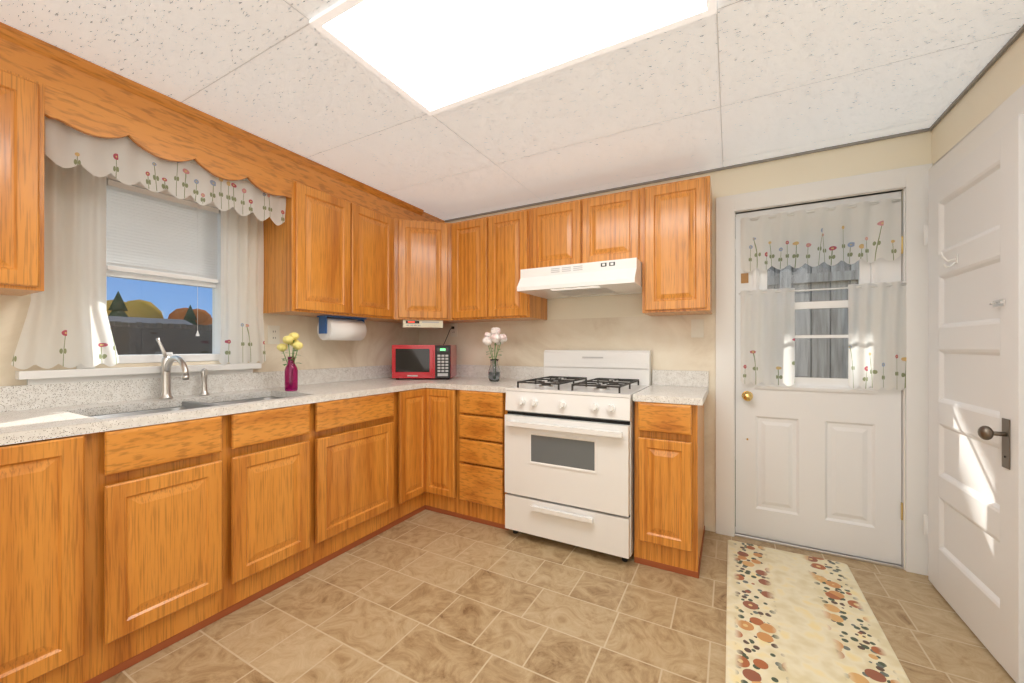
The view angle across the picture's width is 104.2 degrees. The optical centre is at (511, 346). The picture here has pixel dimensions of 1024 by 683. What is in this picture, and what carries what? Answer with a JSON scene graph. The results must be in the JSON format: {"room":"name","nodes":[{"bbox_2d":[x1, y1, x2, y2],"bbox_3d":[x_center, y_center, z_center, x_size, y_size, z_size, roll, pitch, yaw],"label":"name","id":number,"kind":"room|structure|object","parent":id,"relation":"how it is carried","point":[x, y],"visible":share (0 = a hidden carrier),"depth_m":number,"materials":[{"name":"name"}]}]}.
{"room":"kitchen","nodes":[
{"label":"kitchen","id":0,"kind":"room"},
{"bbox_2d":[0,116,418,385],"bbox_3d":[-1.945,0.027,1.817,0.120,2.280,4.300,0,0,29],"label":"wall","id":1,"kind":"structure","parent":0,"point":[373,347],"depth_m":2.66,"materials":[{"name":"paint"}]},
{"bbox_2d":[15,173,261,384],"bbox_3d":[-1.792,-0.344,2.019,0.155,1.071,0.930,0,0,29],"label":"window","id":2,"kind":"structure","parent":1,"relation":"in","point":[217,298],"depth_m":2.02,"materials":[{"name":"white plastic"}]},
{"bbox_2d":[11,148,118,369],"bbox_3d":[-1.885,-0.363,1.699,0.035,0.910,0.318,0,0,29],"label":"window curtain","id":3,"kind":"object","parent":2,"relation":"hanging from","point":[66,324],"visible":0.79,"depth_m":1.70,"materials":[{"name":"white fabric"}]},
{"bbox_2d":[107,179,218,335],"bbox_3d":[-1.776,-0.415,2.055,0.049,0.721,0.458,0,0,29],"label":"window blind slats","id":4,"kind":"structure","parent":2,"relation":"attached to","point":[149,232],"depth_m":2.03,"materials":[{"name":"white fabric"}]},
{"bbox_2d":[219,207,265,364],"bbox_3d":[-1.552,-0.356,2.306,0.035,0.923,0.255,0,0,29],"label":"window curtain","id":5,"kind":"object","parent":2,"relation":"hanging from","point":[242,340],"visible":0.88,"depth_m":2.30,"materials":[{"name":"white fabric"}]},
{"bbox_2d":[268,325,279,343],"bbox_3d":[-1.496,-0.073,2.504,0.008,0.116,0.072,0,0,29],"label":"outlet","id":6,"kind":"object","parent":1,"relation":"attached to","point":[273,334],"visible":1,"depth_m":2.50,"materials":[{"name":"white plastic"}]},
{"bbox_2d":[0,0,1023,220],"bbox_3d":[-0.393,-1.153,0.967,3.660,0.080,4.540,0,0,29],"label":"ceiling","id":7,"kind":"structure","parent":0,"point":[731,82],"depth_m":1.73,"materials":[{"name":"tile"}]},
{"bbox_2d":[0,22,47,295],"bbox_3d":[-1.945,-0.658,1.352,0.323,0.910,0.387,0,0,29],"label":"upper cabinet","id":8,"kind":"object","parent":7,"relation":"hanging from","point":[23,56],"depth_m":1.41,"materials":[{"name":"brown wood"}]},
{"bbox_2d":[48,43,299,313],"bbox_3d":[-1.618,-0.658,1.949,0.323,0.910,0.975,0,0,29],"label":"wood valance","id":9,"kind":"object","parent":7,"relation":"hanging from","point":[91,99],"depth_m":1.86,"materials":[{"name":"brown wood"}]},
{"bbox_2d":[45,116,285,225],"bbox_3d":[-1.533,-0.798,1.901,0.024,0.220,0.922,0,0,29],"label":"window valance","id":10,"kind":"object","parent":9,"relation":"attached to","point":[126,160],"visible":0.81,"depth_m":1.77,"materials":[{"name":"white fabric"}]},
{"bbox_2d":[280,155,355,316],"bbox_3d":[-1.293,-0.658,2.544,0.323,0.910,0.381,0,0,29],"label":"upper cabinet","id":11,"kind":"object","parent":7,"relation":"hanging from","point":[336,243],"depth_m":2.48,"materials":[{"name":"brown wood"}]},
{"bbox_2d":[317,315,366,340],"bbox_3d":[-1.168,-0.122,2.748,0.146,0.161,0.314,0,0,29],"label":"paper towel holder","id":12,"kind":"object","parent":11,"relation":"attached to","point":[342,328],"visible":1,"depth_m":2.67,"materials":[{"name":"white paper"}]},
{"bbox_2d":[356,180,395,321],"bbox_3d":[-1.110,-0.658,2.878,0.323,0.910,0.381,0,0,29],"label":"upper cabinet","id":13,"kind":"object","parent":7,"relation":"hanging from","point":[375,209],"depth_m":2.82,"materials":[{"name":"brown wood"}]},
{"bbox_2d":[396,210,447,321],"bbox_3d":[-0.676,-0.583,3.045,0.272,0.736,0.273,0,0,29],"label":"upper cabinet","id":14,"kind":"object","parent":7,"relation":"hanging from","point":[422,238],"depth_m":3.03,"materials":[{"name":"brown wood"}]},
{"bbox_2d":[403,320,442,328],"bbox_3d":[-0.706,-0.174,3.147,0.300,0.056,0.180,0,0,-16],"label":"radio","id":15,"kind":"object","parent":14,"relation":"attached to","point":[434,324],"visible":1,"depth_m":3.08,"materials":[{"name":"beige plastic"}]},
{"bbox_2d":[448,217,487,321],"bbox_3d":[-0.248,-0.658,3.152,0.325,0.910,0.324,0,0,29],"label":"upper cabinet","id":16,"kind":"object","parent":7,"relation":"hanging from","point":[468,239],"depth_m":3.02,"materials":[{"name":"brown wood"}]},
{"bbox_2d":[488,209,535,321],"bbox_3d":[0.044,-0.658,2.993,0.340,0.910,0.324,0,0,29],"label":"upper cabinet","id":17,"kind":"object","parent":7,"relation":"hanging from","point":[507,232],"depth_m":2.86,"materials":[{"name":"brown wood"}]},
{"bbox_2d":[309,0,716,115],"bbox_3d":[-0.007,-1.107,1.338,1.220,0.012,0.620,0,0,29],"label":"ceiling light panel","id":18,"kind":"object","parent":7,"relation":"attached to","point":[430,57],"visible":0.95,"depth_m":1.42,"materials":[{"name":"white plastic"}]},
{"bbox_2d":[528,199,583,319],"bbox_3d":[0.360,-0.658,2.820,0.380,0.910,0.324,0,0,29],"label":"upper cabinet","id":19,"kind":"object","parent":7,"relation":"hanging from","point":[555,231],"depth_m":2.68,"materials":[{"name":"brown wood"}]},
{"bbox_2d":[584,188,647,314],"bbox_3d":[0.693,-0.658,2.637,0.381,0.910,0.324,0,0,29],"label":"upper cabinet","id":20,"kind":"object","parent":7,"relation":"hanging from","point":[613,223],"depth_m":2.48,"materials":[{"name":"brown wood"}]},
{"bbox_2d":[644,176,711,315],"bbox_3d":[1.014,-0.658,2.461,0.351,0.910,0.324,0,0,29],"label":"upper cabinet","id":21,"kind":"object","parent":7,"relation":"hanging from","point":[677,215],"depth_m":2.31,"materials":[{"name":"brown wood"}]},
{"bbox_2d":[445,24,1023,221],"bbox_3d":[-0.257,-1.106,0.894,3.110,0.014,4.298,0,0,29],"label":"crown molding","id":22,"kind":"structure","parent":7,"relation":"attached to","point":[1003,50],"depth_m":2.23,"materials":[{"name":"grey"}]},
{"bbox_2d":[101,509,1015,682],"bbox_3d":[-0.393,1.192,0.967,3.660,0.050,4.540,0,0,29],"label":"floor","id":23,"kind":"structure","parent":0,"point":[426,596],"depth_m":1.69,"materials":[{"name":"tile"}]},
{"bbox_2d":[0,388,508,682],"bbox_3d":[-1.088,0.731,1.915,1.282,0.876,3.298,0,0,29],"label":"base cabinet","id":24,"kind":"object","parent":23,"relation":"on","point":[121,550],"depth_m":1.62,"materials":[{"name":"brown wood"}]},
{"bbox_2d":[0,365,427,445],"bbox_3d":[-1.361,0.317,2.065,0.660,0.321,3.298,0,0,29],"label":"countertop","id":25,"kind":"structure","parent":24,"relation":"on","point":[29,413],"depth_m":1.84,"materials":[{"name":"grey stone"}]},
{"bbox_2d":[156,338,188,398],"bbox_3d":[-1.627,0.107,1.917,0.241,0.297,0.063,0,0,29],"label":"kitchen faucet","id":26,"kind":"object","parent":25,"relation":"on","point":[166,363],"visible":1,"depth_m":1.95,"materials":[{"name":"silver metal"}]},
{"bbox_2d":[199,368,209,394],"bbox_3d":[-1.623,0.186,2.103,0.044,0.140,0.044,0,0,29],"label":"sprayer","id":27,"kind":"object","parent":25,"relation":"on","point":[204,376],"visible":0.98,"depth_m":2.09,"materials":[{"name":"silver metal"}]},
{"bbox_2d":[277,332,302,390],"bbox_3d":[-1.274,0.087,2.311,0.138,0.338,0.130,0,0,29],"label":"roses","id":28,"kind":"object","parent":25,"relation":"on","point":[291,376],"visible":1,"depth_m":2.28,"materials":[{"name":"plant"}]},
{"bbox_2d":[392,345,455,378],"bbox_3d":[-0.697,0.122,3.209,0.452,0.268,0.345,0,0,0],"label":"microwave","id":29,"kind":"object","parent":25,"relation":"on","point":[423,361],"visible":1,"depth_m":3.06,"materials":[{"name":"red"}]},
{"bbox_2d":[428,364,543,392],"bbox_3d":[-0.161,0.225,2.913,0.630,0.135,0.658,0,0,29],"label":"countertop","id":30,"kind":"structure","parent":24,"relation":"on","point":[468,377],"depth_m":3.09,"materials":[{"name":"grey stone"}]},
{"bbox_2d":[482,327,506,381],"bbox_3d":[-0.124,0.057,2.903,0.184,0.398,0.191,0,0,29],"label":"peonies","id":31,"kind":"object","parent":30,"relation":"on","point":[495,337],"visible":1,"depth_m":2.87,"materials":[{"name":"white plant"}]},
{"bbox_2d":[505,350,650,561],"bbox_3d":[0.432,0.597,2.541,0.759,1.140,0.703,0,0,29],"label":"gas range","id":32,"kind":"object","parent":23,"relation":"on","point":[569,443],"visible":0.98,"depth_m":2.28,"materials":[{"name":"white metal"}]},
{"bbox_2d":[634,401,704,577],"bbox_3d":[0.934,0.731,2.326,0.317,0.876,0.639,0,0,29],"label":"base cabinet","id":33,"kind":"object","parent":23,"relation":"on","point":[669,528],"depth_m":2.05,"materials":[{"name":"brown wood"}]},
{"bbox_2d":[633,370,708,405],"bbox_3d":[0.943,0.225,2.323,0.338,0.135,0.631,0,0,29],"label":"countertop","id":34,"kind":"structure","parent":33,"relation":"on","point":[668,386],"depth_m":2.44,"materials":[{"name":"grey stone"}]},
{"bbox_2d":[726,540,910,682],"bbox_3d":[1.130,1.162,1.510,0.560,0.009,1.715,0,0,29],"label":"rug","id":35,"kind":"object","parent":23,"relation":"on","point":[791,617],"visible":1,"depth_m":1.66,"materials":[{"name":"beige fabric"}]},
{"bbox_2d":[419,131,931,569],"bbox_3d":[0.669,0.027,2.906,3.660,2.280,0.120,0,0,29],"label":"wall","id":36,"kind":"structure","parent":0,"point":[616,322],"depth_m":2.62,"materials":[{"name":"paint"}]},
{"bbox_2d":[450,323,456,336],"bbox_3d":[-0.507,-0.143,3.476,0.072,0.116,0.008,0,0,29],"label":"outlet","id":37,"kind":"object","parent":36,"relation":"attached to","point":[453,332],"visible":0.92,"depth_m":3.47,"materials":[{"name":"white plastic"}]},
{"bbox_2d":[517,258,641,298],"bbox_3d":[0.482,-0.436,2.648,0.753,0.152,0.499,0,0,29],"label":"range hood","id":38,"kind":"object","parent":36,"relation":"attached to","point":[612,277],"visible":0.98,"depth_m":2.47,"materials":[{"name":"white metal"}]},
{"bbox_2d":[691,319,703,337],"bbox_3d":[1.184,-0.115,2.546,0.072,0.116,0.015,0,0,29],"label":"light switch","id":39,"kind":"object","parent":36,"relation":"attached to","point":[697,328],"visible":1,"depth_m":2.55,"materials":[{"name":"white plastic"}]},
{"bbox_2d":[736,191,902,564],"bbox_3d":[1.714,0.167,2.273,0.765,1.972,0.114,0,0,29],"label":"door","id":40,"kind":"structure","parent":36,"relation":"in","point":[818,463],"depth_m":2.27,"materials":[{"name":"white paint"}]},
{"bbox_2d":[741,197,900,271],"bbox_3d":[1.708,-0.613,2.249,0.725,0.330,0.026,0,0,29],"label":"curtain valance","id":41,"kind":"object","parent":40,"relation":"hanging from","point":[868,231],"visible":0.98,"depth_m":2.23,"materials":[{"name":"white fabric"}]},
{"bbox_2d":[739,284,903,294],"bbox_3d":[1.709,-0.320,2.250,0.745,0.008,0.008,0,0,29],"label":"curtain rod","id":42,"kind":"object","parent":40,"relation":"attached to","point":[823,289],"visible":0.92,"depth_m":2.23,"materials":[{"name":"white paint"}]},
{"bbox_2d":[741,288,794,385],"bbox_3d":[1.509,-0.053,2.358,0.270,0.570,0.026,0,0,29],"label":"tier","id":43,"kind":"object","parent":42,"relation":"hanging from","point":[767,338],"visible":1,"depth_m":2.35,"materials":[{"name":"white fabric"}]},
{"bbox_2d":[848,281,906,390],"bbox_3d":[1.941,-0.053,2.122,0.235,0.570,0.026,0,0,29],"label":"tier","id":44,"kind":"object","parent":42,"relation":"hanging from","point":[877,335],"visible":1,"depth_m":2.12,"materials":[{"name":"white fabric"}]},
{"bbox_2d":[716,84,1023,575],"bbox_3d":[1.523,0.119,1.926,0.980,2.099,1.022,0,0,29],"label":"door frame","id":45,"kind":"structure","parent":36,"relation":"attached to","point":[912,181],"depth_m":2.08,"materials":[{"name":"white paint"}]},
{"bbox_2d":[932,32,1023,165],"bbox_3d":[1.160,0.027,0.117,0.120,2.280,4.300,0,0,29],"label":"wall","id":46,"kind":"structure","parent":0,"point":[996,85],"depth_m":1.62,"materials":[{"name":"beige paint"}]},
{"bbox_2d":[924,114,1023,682],"bbox_3d":[1.880,0.182,1.676,0.106,1.946,0.710,0,0,29],"label":"door","id":47,"kind":"structure","parent":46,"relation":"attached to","point":[974,241],"depth_m":1.58,"materials":[{"name":"white paint"}]},
{"label":"outside","id":48,"kind":"structure","parent":0,"visible":0},
{"bbox_2d":[735,460,735,526],"bbox_3d":[-9.632,1.223,8.477,100.000,0.008,80.000,0,0,29],"label":"lawn","id":49,"kind":"structure","parent":48,"point":[735,493],"depth_m":3.30,"materials":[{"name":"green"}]},
{"bbox_2d":[108,316,193,328],"bbox_3d":[-29.154,-0.483,28.000,7.700,3.400,10.200,0,0,29],"label":"roof","id":50,"kind":"structure","parent":49,"relation":"on","point":[138,319],"depth_m":29.81,"materials":[{"name":"grey"}]},
{"bbox_2d":[107,291,211,324],"bbox_3d":[-38.560,-1.967,41.335,11.542,6.368,37.403,0,0,29],"label":"trees","id":51,"kind":"object","parent":49,"relation":"on","point":[148,312],"depth_m":41.07,"materials":[{"name":"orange plant"}]},
{"bbox_2d":[109,321,211,331],"bbox_3d":[-9.373,0.255,14.035,0.155,1.925,8.090,0,0,29],"label":"fence","id":52,"kind":"object","parent":49,"relation":"on","point":[177,326],"depth_m":11.96,"materials":[{"name":"grey wood"}]},
{"bbox_2d":[111,327,211,354],"bbox_3d":[-8.208,0.452,2.852,9.600,1.530,10.200,0,0,29],"label":"roof","id":53,"kind":"structure","parent":49,"relation":"on","point":[136,347],"depth_m":5.41,"materials":[{"name":"grey"}]},
{"bbox_2d":[735,218,850,377],"bbox_3d":[3.764,-1.283,5.874,8.400,5.000,1.100,0,0,29],"label":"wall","id":54,"kind":"structure","parent":49,"relation":"on","point":[810,310],"depth_m":5.66,"materials":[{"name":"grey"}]},
{"bbox_2d":[735,255,857,459],"bbox_3d":[2.752,0.110,4.025,4.490,2.215,0.155,0,0,29],"label":"window","id":55,"kind":"structure","parent":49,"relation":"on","point":[823,316],"depth_m":3.93,"materials":[{"name":"glass"}]}
]}

